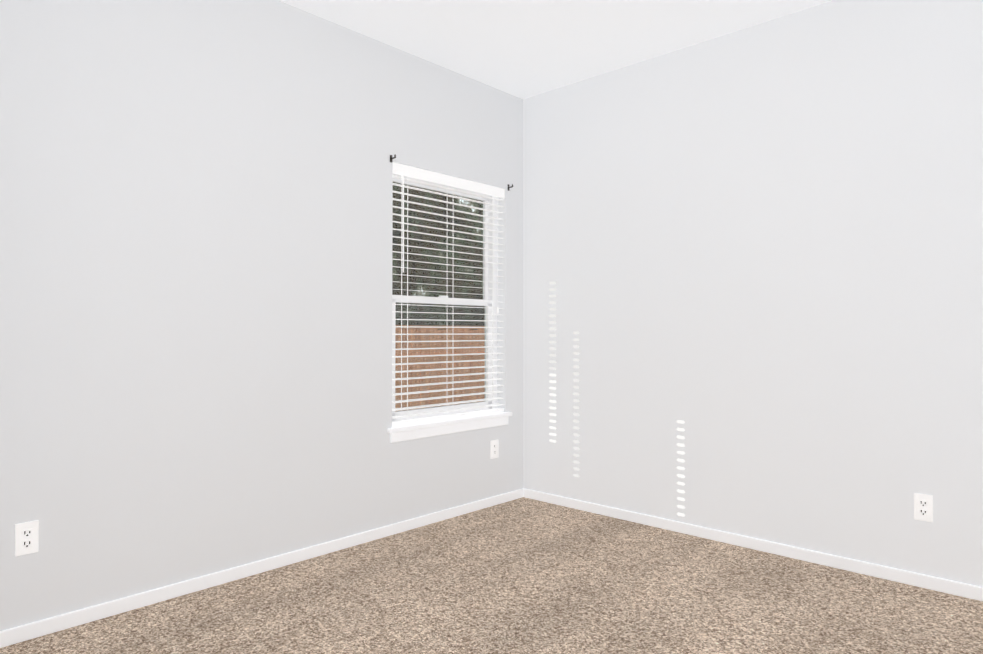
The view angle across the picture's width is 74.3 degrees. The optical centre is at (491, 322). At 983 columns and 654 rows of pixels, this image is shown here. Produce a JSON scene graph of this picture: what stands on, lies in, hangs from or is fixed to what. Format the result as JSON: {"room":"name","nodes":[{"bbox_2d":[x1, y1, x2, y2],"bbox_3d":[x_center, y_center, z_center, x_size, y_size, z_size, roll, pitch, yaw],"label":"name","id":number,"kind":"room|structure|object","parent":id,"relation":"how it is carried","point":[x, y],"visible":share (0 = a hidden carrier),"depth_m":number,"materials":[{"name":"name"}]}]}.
{"room":"empty bedroom","nodes":[
{"label":"empty bedroom","id":0,"kind":"room"},
{"bbox_2d":[0,0,522,630],"bbox_3d":[-1.433,-0.198,2.811,0.150,2.740,4.684,-1,-1,43],"label":"wall","id":1,"kind":"structure","parent":0,"point":[196,218],"depth_m":2.89,"materials":[{"name":"white paint"}]},
{"bbox_2d":[15,520,38,555],"bbox_3d":[-1.708,0.794,2.386,0.007,0.115,0.070,-1,-1,43],"label":"outlet","id":2,"kind":"object","parent":1,"relation":"attached to","point":[26,537],"visible":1,"depth_m":2.38,"materials":[{"name":"white plastic"}]},
{"bbox_2d":[0,488,523,647],"bbox_3d":[-0.926,1.149,3.215,0.013,0.058,3.372,-1,-1,43],"label":"baseboard","id":3,"kind":"structure","parent":1,"relation":"attached to","point":[21,633],"depth_m":2.90,"materials":[{"name":"white paint"}]},
{"bbox_2d":[392,174,496,420],"bbox_3d":[-0.312,-0.140,4.064,0.070,1.525,0.957,-1,-1,43],"label":"window","id":4,"kind":"structure","parent":1,"relation":"in","point":[490,307],"depth_m":4.18,"materials":[{"name":"white plastic"}]},
{"bbox_2d":[395,303,484,410],"bbox_3d":[-0.336,0.227,4.081,0.001,0.698,0.872,-1,-1,43],"label":"screen","id":5,"kind":"object","parent":4,"relation":"attached to","point":[453,344],"depth_m":4.08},
{"bbox_2d":[392,162,504,425],"bbox_3d":[-0.252,-0.155,4.008,0.069,1.487,0.944,-1,-1,43],"label":"window blinds","id":6,"kind":"object","parent":4,"relation":"attached to","point":[431,176],"visible":0.88,"depth_m":3.94,"materials":[{"name":"white plastic"}]},
{"bbox_2d":[387,412,511,442],"bbox_3d":[-0.247,0.635,3.992,0.107,0.082,1.022,-1,-1,43],"label":"window sill","id":7,"kind":"structure","parent":1,"relation":"attached to","point":[405,432],"depth_m":3.91,"materials":[{"name":"white paint"}]},
{"bbox_2d":[491,440,497,458],"bbox_3d":[0.021,0.829,4.240,0.007,0.115,0.070,-1,-1,43],"label":"outlet","id":8,"kind":"object","parent":1,"relation":"attached to","point":[494,448],"visible":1,"depth_m":4.24,"materials":[{"name":"white plastic"}]},
{"bbox_2d":[0,497,982,653],"bbox_3d":[-0.253,1.206,1.689,3.378,0.100,4.984,-1,-1,43],"label":"floor","id":9,"kind":"structure","parent":0,"point":[523,575],"depth_m":2.69,"materials":[{"name":"carpet"}]},
{"bbox_2d":[279,0,831,98],"bbox_3d":[-0.253,-1.634,1.731,3.378,0.100,4.984,-1,-1,43],"label":"ceiling","id":10,"kind":"structure","parent":0,"point":[523,49],"depth_m":3.46,"materials":[{"name":"white paint"}]},
{"bbox_2d":[523,0,982,586],"bbox_3d":[1.395,-0.188,3.477,3.378,2.740,0.150,-1,-1,43],"label":"wall","id":11,"kind":"structure","parent":0,"point":[755,252],"depth_m":3.31,"materials":[{"name":"white paint"}]},
{"bbox_2d":[549,282,684,516],"bbox_3d":[0.735,0.412,3.981,0.963,1.372,0.001,-1,-1,43],"label":"light reflections","id":12,"kind":"object","parent":11,"relation":"attached to","point":[577,414],"depth_m":4.16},
{"bbox_2d":[524,489,982,600],"bbox_3d":[1.340,1.152,3.398,3.052,0.058,0.013,-1,-1,43],"label":"baseboard","id":13,"kind":"structure","parent":11,"relation":"attached to","point":[965,590],"depth_m":3.28,"materials":[{"name":"white paint"}]},
{"bbox_2d":[914,493,932,521],"bbox_3d":[1.912,0.820,2.873,0.070,0.115,0.007,-1,-1,43],"label":"outlet","id":14,"kind":"object","parent":11,"relation":"attached to","point":[923,507],"visible":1,"depth_m":2.87,"materials":[{"name":"white plastic"}]},
{"bbox_3d":[-1.807,1.765,12.646,13.850,0.100,28.000,-1,-1,43],"label":"ground","id":15,"kind":"structure","parent":0,"visible":0},
{"bbox_2d":[392,182,484,329],"bbox_3d":[-1.765,-2.940,14.043,0.100,9.450,26.000,-1,-1,43],"label":"trees","id":16,"kind":"object","parent":15,"relation":"on","point":[429,274],"depth_m":14.56,"materials":[{"name":"green plant"}]},
{"bbox_2d":[395,325,484,410],"bbox_3d":[-0.028,0.857,9.004,0.078,1.610,19.082,-1,-1,43],"label":"fence","id":17,"kind":"object","parent":15,"relation":"on","point":[437,380],"depth_m":8.31,"materials":[{"name":"brown wood"}]}
]}

